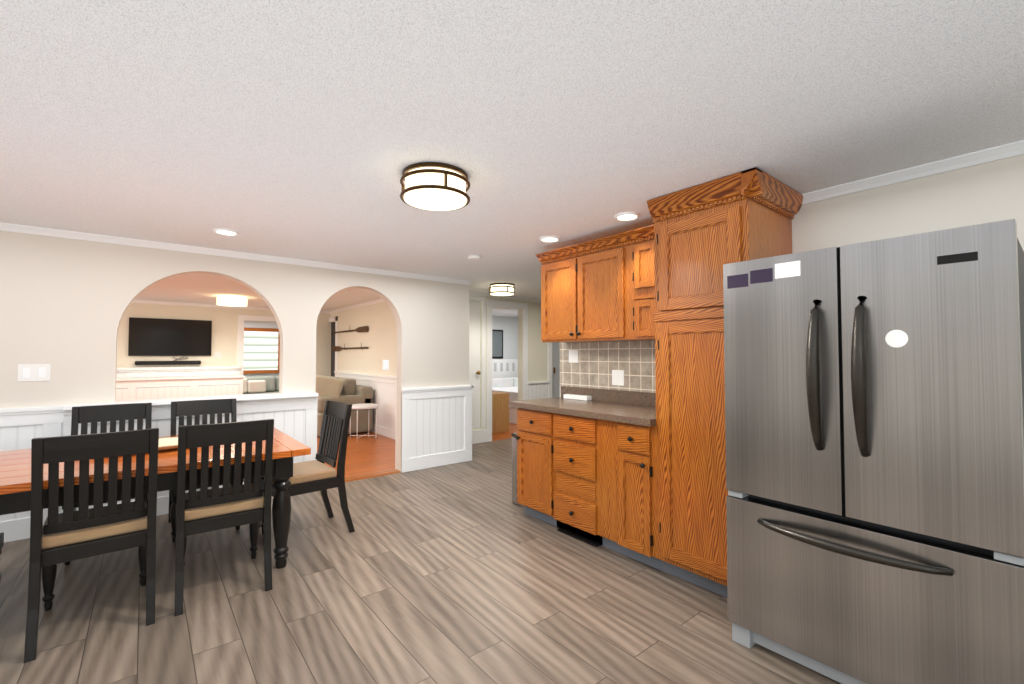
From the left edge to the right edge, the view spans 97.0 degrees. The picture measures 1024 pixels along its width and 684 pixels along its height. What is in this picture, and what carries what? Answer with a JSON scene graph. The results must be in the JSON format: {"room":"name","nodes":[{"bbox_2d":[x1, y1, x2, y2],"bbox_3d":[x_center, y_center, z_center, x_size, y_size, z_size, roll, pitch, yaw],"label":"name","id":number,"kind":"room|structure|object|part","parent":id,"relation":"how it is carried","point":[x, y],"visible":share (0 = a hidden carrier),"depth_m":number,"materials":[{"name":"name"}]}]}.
{"room":"dining room and kitchen","nodes":[
{"label":"dining room and kitchen","id":0,"kind":"room"},
{"bbox_2d":[117,303,330,375],"bbox_3d":[-6.818,0.415,7.672,7.470,2.290,0.120,1,-2,-39],"label":"wall","id":1,"kind":"structure","parent":0,"point":[224,332],"depth_m":8.56,"materials":[{"name":"beige paint"}]},
{"bbox_2d":[128,317,211,364],"bbox_3d":[-6.099,-0.002,8.131,1.190,0.820,0.080,1,-2,-39],"label":"tv","id":2,"kind":"object","parent":1,"relation":"attached to","point":[162,337],"visible":1,"depth_m":8.10,"materials":[{"name":"black plastic"}]},
{"bbox_3d":[-6.007,0.294,8.223,0.226,0.101,0.020,1,-2,-39],"label":"cord","id":3,"kind":"part","parent":2,"relation":"part of","materials":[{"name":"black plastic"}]},
{"bbox_2d":[214,352,220,357],"bbox_3d":[-5.581,0.246,8.598,0.110,0.120,0.006,1,-2,-39],"label":"switch plate","id":4,"kind":"object","parent":1,"relation":"attached to","point":[216,354],"depth_m":8.59,"materials":[{"name":"white plastic"}]},
{"bbox_2d":[116,299,395,468],"bbox_3d":[-5.172,0.355,5.577,7.390,2.290,5.210,1,-2,-39],"label":"trim","id":5,"kind":"structure","parent":1,"relation":"attached to","point":[384,391],"depth_m":8.10,"materials":[{"name":"white wood"}]},
{"bbox_2d":[0,231,468,470],"bbox_3d":[-3.476,0.296,3.515,7.430,2.290,0.130,1,-2,-39],"label":"wall","id":6,"kind":"structure","parent":0,"point":[65,303],"depth_m":3.71,"materials":[{"name":"beige paint"}]},
{"bbox_2d":[17,364,50,381],"bbox_3d":[-3.549,0.229,3.369,0.170,0.125,0.009,1,-2,-39],"label":"switch plate","id":7,"kind":"object","parent":6,"relation":"attached to","point":[34,372],"depth_m":3.37,"materials":[{"name":"white plastic"}]},
{"bbox_2d":[0,222,470,284],"bbox_3d":[-3.420,-0.826,3.477,7.430,0.050,0.050,1,-2,-39],"label":"crown molding","id":8,"kind":"structure","parent":6,"relation":"attached to","point":[9,227],"depth_m":4.02,"materials":[{"name":"white"}]},
{"bbox_2d":[0,385,473,542],"bbox_3d":[-3.441,0.961,3.492,7.480,0.958,0.280,1,-2,-39],"label":"wainscoting","id":9,"kind":"structure","parent":6,"relation":"attached to","point":[436,426],"depth_m":4.45,"materials":[{"name":"white wood"}]},
{"bbox_2d":[345,469,400,481],"bbox_3d":[-1.673,1.476,4.943,0.928,0.012,0.150,1,-2,-39],"label":"trim","id":10,"kind":"structure","parent":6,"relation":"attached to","point":[354,478],"depth_m":5.00,"materials":[{"name":"brown wood"}]},
{"bbox_2d":[243,320,278,376],"bbox_3d":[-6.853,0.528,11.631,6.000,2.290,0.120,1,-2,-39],"label":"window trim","id":11,"kind":"structure","parent":0,"point":[258,324],"depth_m":11.81,"materials":[{"name":"white wood"}]},
{"bbox_2d":[243,327,279,373],"bbox_3d":[-6.758,0.222,11.601,1.580,1.180,0.060,1,-2,-39],"label":"sunroom window","id":12,"kind":"structure","parent":11,"relation":"in","point":[261,350],"depth_m":11.80,"materials":[{"name":"brown wood"}]},
{"bbox_2d":[330,302,396,375],"bbox_3d":[-2.293,0.421,7.907,0.140,2.290,5.210,1,-2,-39],"label":"wall","id":13,"kind":"structure","parent":0,"point":[378,338],"depth_m":8.16,"materials":[{"name":"beige paint"}]},
{"bbox_2d":[331,326,367,333],"bbox_3d":[-3.223,-0.237,8.917,0.040,0.155,2.000,1,-2,-39],"label":"oar","id":14,"kind":"object","parent":13,"relation":"attached to","point":[362,329],"visible":0.92,"depth_m":8.48,"materials":[{"name":"brown wood"}]},
{"bbox_2d":[332,343,367,350],"bbox_3d":[-3.208,0.102,8.888,0.040,0.155,1.950,1,-2,-39],"label":"oar","id":15,"kind":"object","parent":13,"relation":"attached to","point":[336,348],"visible":0.98,"depth_m":9.01,"materials":[{"name":"brown wood"}]},
{"bbox_2d":[382,360,388,369],"bbox_3d":[-1.418,0.258,5.094,0.075,0.115,0.009,1,-2,-39],"label":"switch plate","id":16,"kind":"object","parent":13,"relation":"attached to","point":[385,362],"depth_m":5.09,"materials":[{"name":"white plastic"}]},
{"bbox_2d":[0,423,841,683],"bbox_3d":[-1.596,1.535,5.743,13.200,0.060,17.400,1,-2,-39],"label":"floor","id":17,"kind":"structure","parent":0,"point":[468,572],"depth_m":2.42,"materials":[{"name":"grey wood"}]},
{"bbox_2d":[0,532,3,580],"bbox_3d":[-2.610,0.914,1.974,0.450,0.965,0.557,1,-2,-39],"label":"dining chair","id":18,"kind":"object","parent":17,"relation":"on","point":[1,540],"visible":1,"depth_m":2.30,"materials":[{"name":"black paint"}]},
{"bbox_2d":[24,428,158,662],"bbox_3d":[-2.133,0.925,2.341,0.450,0.965,0.557,1,-2,-41],"label":"dining chair","id":19,"kind":"object","parent":17,"relation":"on","point":[69,533],"visible":1,"depth_m":2.19,"materials":[{"name":"black paint"}]},
{"bbox_2d":[62,403,151,564],"bbox_3d":[-2.854,0.950,3.227,0.450,0.965,0.557,1,-2,-40],"label":"dining chair","id":20,"kind":"object","parent":17,"relation":"on","point":[84,416],"visible":0.29,"depth_m":3.38,"materials":[{"name":"black paint"}]},
{"bbox_2d":[0,428,310,568],"bbox_3d":[-2.448,1.040,2.621,2.130,0.750,1.100,1,-2,-39],"label":"dining table","id":21,"kind":"object","parent":17,"relation":"on","point":[15,481],"visible":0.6,"depth_m":2.57,"materials":[{"name":"black paint"}]},
{"bbox_2d":[158,437,177,450],"bbox_3d":[-2.239,0.650,2.827,0.594,0.040,0.352,1,-2,-39],"label":"platter","id":22,"kind":"object","parent":21,"relation":"on","point":[168,443],"visible":0.17,"depth_m":2.94,"materials":[{"name":"beige"}]},
{"bbox_2d":[116,375,244,400],"bbox_3d":[-7.251,1.053,6.734,5.620,0.960,0.695,1,-2,-39],"label":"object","id":23,"kind":"object","parent":17,"relation":"on","point":[138,388],"visible":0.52,"depth_m":7.65,"materials":[{"name":"white wood"}]},
{"bbox_2d":[168,398,243,541],"bbox_3d":[-2.417,0.960,3.580,0.450,0.965,0.557,1,-2,-38],"label":"dining chair","id":24,"kind":"object","parent":17,"relation":"on","point":[198,408],"visible":0.31,"depth_m":3.71,"materials":[{"name":"black paint"}]},
{"bbox_2d":[174,419,273,615],"bbox_3d":[-1.714,0.935,2.693,0.450,0.965,0.557,1,-2,-37],"label":"dining chair","id":25,"kind":"object","parent":17,"relation":"on","point":[214,508],"visible":1,"depth_m":2.54,"materials":[{"name":"black paint"}]},
{"bbox_2d":[243,376,278,394],"bbox_3d":[-6.330,1.263,11.281,2.600,0.800,0.850,1,-2,-39],"label":"sofa","id":26,"kind":"object","parent":17,"relation":"on","point":[260,384],"visible":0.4,"depth_m":11.16,"materials":[{"name":"beige fabric"}]},
{"bbox_2d":[260,400,354,533],"bbox_3d":[-1.548,0.956,3.433,0.557,0.965,0.450,1,-2,-42],"label":"dining chair","id":27,"kind":"object","parent":17,"relation":"on","point":[317,474],"visible":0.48,"depth_m":3.41,"materials":[{"name":"black paint"}]},
{"bbox_3d":[-1.596,0.976,3.389,0.413,0.062,0.426,1,-2,-42],"label":"seat","id":28,"kind":"part","parent":27,"relation":"part of","materials":[{"name":"beige fabric"}]},
{"bbox_2d":[316,375,372,436],"bbox_3d":[-3.345,1.053,8.202,0.982,0.984,1.900,1,-2,-39],"label":"sofa","id":29,"kind":"object","parent":17,"relation":"on","point":[345,390],"visible":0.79,"depth_m":7.56,"materials":[{"name":"beige fabric"}]},
{"bbox_2d":[350,403,377,437],"bbox_3d":[-2.367,1.274,7.212,0.458,0.545,0.458,1,-2,-39],"label":"side table","id":30,"kind":"object","parent":17,"relation":"on","point":[364,406],"visible":0.83,"depth_m":7.18,"materials":[{"name":"white metal"}]},
{"bbox_2d":[492,391,508,433],"bbox_3d":[-0.352,1.236,8.046,0.380,0.670,0.500,1,-2,-39],"label":"chest","id":31,"kind":"object","parent":17,"relation":"on","point":[500,411],"visible":0.54,"depth_m":7.85,"materials":[{"name":"orange wood"}]},
{"bbox_2d":[492,359,517,423],"bbox_3d":[0.176,1.007,10.007,1.740,1.240,2.070,1,-2,-39],"label":"bed","id":32,"kind":"object","parent":17,"relation":"on","point":[504,375],"visible":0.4,"depth_m":10.41,"materials":[{"name":"white fabric"}]},
{"bbox_2d":[511,433,523,506],"bbox_3d":[0.169,1.143,4.098,0.270,0.630,0.245,1,-2,-39],"label":"trash can","id":33,"kind":"object","parent":17,"relation":"on","point":[514,469],"visible":0.17,"depth_m":4.07,"materials":[{"name":"metal"}]},
{"bbox_2d":[516,407,544,521],"bbox_3d":[0.410,0.997,3.816,0.619,0.905,0.432,1,-2,-39],"label":"base cabinet","id":34,"kind":"object","parent":17,"relation":"on","point":[530,489],"depth_m":3.67,"materials":[{"name":"brown wood"}]},
{"bbox_2d":[541,411,600,546],"bbox_3d":[0.687,0.987,3.475,0.619,0.905,0.588,1,-2,-39],"label":"base cabinet","id":35,"kind":"object","parent":17,"relation":"on","point":[570,444],"depth_m":3.30,"materials":[{"name":"brown wood"}]},
{"bbox_2d":[509,397,652,426],"bbox_3d":[0.658,0.514,3.497,0.651,0.043,1.382,1,-2,-39],"label":"countertop","id":36,"kind":"structure","parent":35,"relation":"on","point":[591,409],"depth_m":3.34,"materials":[{"name":"grey stone"}]},
{"bbox_2d":[564,394,591,400],"bbox_3d":[0.578,0.488,4.007,0.065,0.036,0.280,1,-2,-39],"label":"box","id":37,"kind":"object","parent":36,"relation":"on","point":[577,397],"visible":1,"depth_m":3.97,"materials":[{"name":"white"}]},
{"bbox_2d":[557,523,612,546],"bbox_3d":[0.536,1.430,3.367,0.180,0.011,0.380,1,-2,-39],"label":"vent","id":38,"kind":"object","parent":35,"relation":"attached to","point":[588,539],"depth_m":3.32,"materials":[{"name":"black metal"}]},
{"bbox_2d":[601,419,656,567],"bbox_3d":[0.990,0.977,3.101,0.619,0.905,0.375,1,-2,-39],"label":"base cabinet","id":39,"kind":"object","parent":17,"relation":"on","point":[634,467],"depth_m":2.92,"materials":[{"name":"brown wood"}]},
{"bbox_2d":[649,171,796,597],"bbox_3d":[1.286,0.276,2.756,0.616,2.286,0.565,1,-2,-39],"label":"tall cabinet","id":40,"kind":"object","parent":17,"relation":"on","point":[688,253],"depth_m":2.59,"materials":[{"name":"brown wood"}]},
{"bbox_2d":[723,219,1023,683],"bbox_3d":[1.615,0.503,2.034,0.972,1.790,0.940,1,-2,-39],"label":"refrigerator","id":41,"kind":"object","parent":17,"relation":"on","point":[935,478],"depth_m":1.69,"materials":[{"name":"grey metal"}]},
{"bbox_3d":[1.270,0.316,1.773,0.100,0.985,0.632,1,-2,-39],"label":"refrigerator handle","id":42,"kind":"part","parent":41,"relation":"part of","materials":[{"name":"silver metal"}]},
{"bbox_2d":[492,315,517,358],"bbox_3d":[-0.792,0.501,10.685,5.770,2.290,0.120,1,-2,-39],"label":"wall","id":43,"kind":"structure","parent":0,"point":[507,325],"depth_m":11.18,"materials":[{"name":"white paint"}]},
{"bbox_2d":[492,329,502,357],"bbox_3d":[-0.430,0.047,10.887,0.530,0.690,0.038,1,-2,-39],"label":"framed picture","id":44,"kind":"object","parent":43,"relation":"attached to","point":[497,343],"visible":0.64,"depth_m":10.93,"materials":[{"name":"black"}]},
{"bbox_2d":[469,295,547,430],"bbox_3d":[0.466,0.419,7.806,4.100,2.290,0.120,1,-2,-39],"label":"wall","id":45,"kind":"structure","parent":0,"point":[537,359],"depth_m":7.61,"materials":[{"name":"beige paint"}]},
{"bbox_2d":[469,292,559,443],"bbox_3d":[0.448,0.416,7.724,3.970,2.290,0.115,1,-2,-39],"label":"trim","id":46,"kind":"structure","parent":45,"relation":"attached to","point":[550,388],"depth_m":7.03,"materials":[{"name":"white wood"}]},
{"bbox_2d":[0,0,1023,316],"bbox_3d":[-1.596,-0.834,5.811,13.200,0.100,17.400,1,-2,-39],"label":"ceiling","id":47,"kind":"structure","parent":0,"point":[310,130],"depth_m":1.78,"materials":[{"name":"white paint"}]},
{"bbox_2d":[213,228,238,235],"bbox_3d":[-2.196,-0.846,3.484,0.174,0.021,0.174,1,-2,-39],"label":"recessed light","id":48,"kind":"object","parent":47,"relation":"in","point":[225,232],"visible":0.96,"depth_m":3.47,"materials":[{"name":"white glass"}]},
{"bbox_2d":[217,296,246,306],"bbox_3d":[-4.553,-0.669,7.376,0.420,0.140,0.420,1,-2,-39],"label":"ceiling light","id":49,"kind":"object","parent":47,"relation":"attached to","point":[231,301],"visible":1,"depth_m":7.23,"materials":[{"name":"white glass"}]},
{"bbox_2d":[400,162,469,210],"bbox_3d":[-0.405,-0.813,2.399,0.368,0.135,0.368,1,-2,-39],"label":"light","id":50,"kind":"object","parent":47,"relation":"attached to","point":[434,186],"visible":1,"depth_m":2.29,"materials":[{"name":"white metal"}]},
{"bbox_2d":[468,255,480,260],"bbox_3d":[-0.361,-0.810,4.364,0.120,0.030,0.120,1,-2,-39],"label":"smoke detector","id":51,"kind":"object","parent":47,"relation":"attached to","point":[474,257],"visible":1,"depth_m":4.33,"materials":[{"name":"white plastic"}]},
{"bbox_2d":[489,283,514,295],"bbox_3d":[-0.133,-0.709,6.130,0.358,0.130,0.358,1,-2,-39],"label":"hall light","id":52,"kind":"object","parent":47,"relation":"attached to","point":[502,289],"visible":1,"depth_m":6.00,"materials":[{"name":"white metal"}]},
{"bbox_2d":[539,236,559,242],"bbox_3d":[0.308,-0.840,3.697,0.174,0.021,0.174,1,-2,-39],"label":"recessed light","id":53,"kind":"object","parent":47,"relation":"in","point":[548,239],"visible":0.92,"depth_m":3.70,"materials":[{"name":"white glass"}]},
{"bbox_2d":[614,212,639,220],"bbox_3d":[0.784,-0.857,3.093,0.174,0.021,0.174,1,-2,-39],"label":"recessed light","id":54,"kind":"object","parent":47,"relation":"in","point":[627,216],"visible":1,"depth_m":3.10,"materials":[{"name":"white glass"}]},
{"bbox_2d":[560,154,1023,396],"bbox_3d":[2.468,0.249,1.896,0.130,2.290,6.250,1,-2,-39],"label":"wall","id":55,"kind":"structure","parent":0,"point":[989,192],"depth_m":2.31,"materials":[{"name":"beige paint"}]},
{"bbox_2d":[537,247,568,342],"bbox_3d":[0.538,-0.386,3.927,0.331,0.773,0.503,1,-2,-39],"label":"upper cabinet","id":56,"kind":"object","parent":55,"relation":"attached to","point":[554,275],"depth_m":3.88,"materials":[{"name":"brown wood"}]},
{"bbox_2d":[569,350,577,362],"bbox_3d":[0.560,0.131,4.128,0.005,0.115,0.115,1,-2,-39],"label":"outlet","id":57,"kind":"object","parent":55,"relation":"attached to","point":[573,354],"depth_m":4.12,"materials":[{"name":"white plastic"}]},
{"bbox_2d":[569,232,624,342],"bbox_3d":[0.791,-0.395,3.614,0.331,0.773,0.575,1,-2,-39],"label":"upper cabinet","id":58,"kind":"object","parent":55,"relation":"attached to","point":[596,279],"depth_m":3.52,"materials":[{"name":"brown wood"}]},
{"bbox_2d":[561,387,648,406],"bbox_3d":[0.900,0.447,3.695,0.030,0.102,1.382,1,-2,-39],"label":"backsplash","id":59,"kind":"structure","parent":55,"relation":"attached to","point":[603,393],"depth_m":3.77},
{"bbox_2d":[612,370,623,385],"bbox_3d":[0.873,0.295,3.736,0.005,0.125,0.120,1,-2,-39],"label":"outlet","id":60,"kind":"object","parent":55,"relation":"attached to","point":[617,377],"depth_m":3.73,"materials":[{"name":"white plastic"}]},
{"bbox_2d":[625,227,648,342],"bbox_3d":[1.096,-0.406,3.238,0.331,0.773,0.393,1,-2,-39],"label":"upper cabinet","id":61,"kind":"object","parent":55,"relation":"attached to","point":[637,254],"depth_m":3.23,"materials":[{"name":"brown wood"}]},
{"bbox_2d":[767,140,1023,210],"bbox_3d":[2.398,-0.872,1.871,0.050,0.050,6.250,1,-2,-39],"label":"crown molding","id":62,"kind":"structure","parent":55,"relation":"attached to","point":[1005,151],"depth_m":2.28,"materials":[{"name":"white"}]}
]}

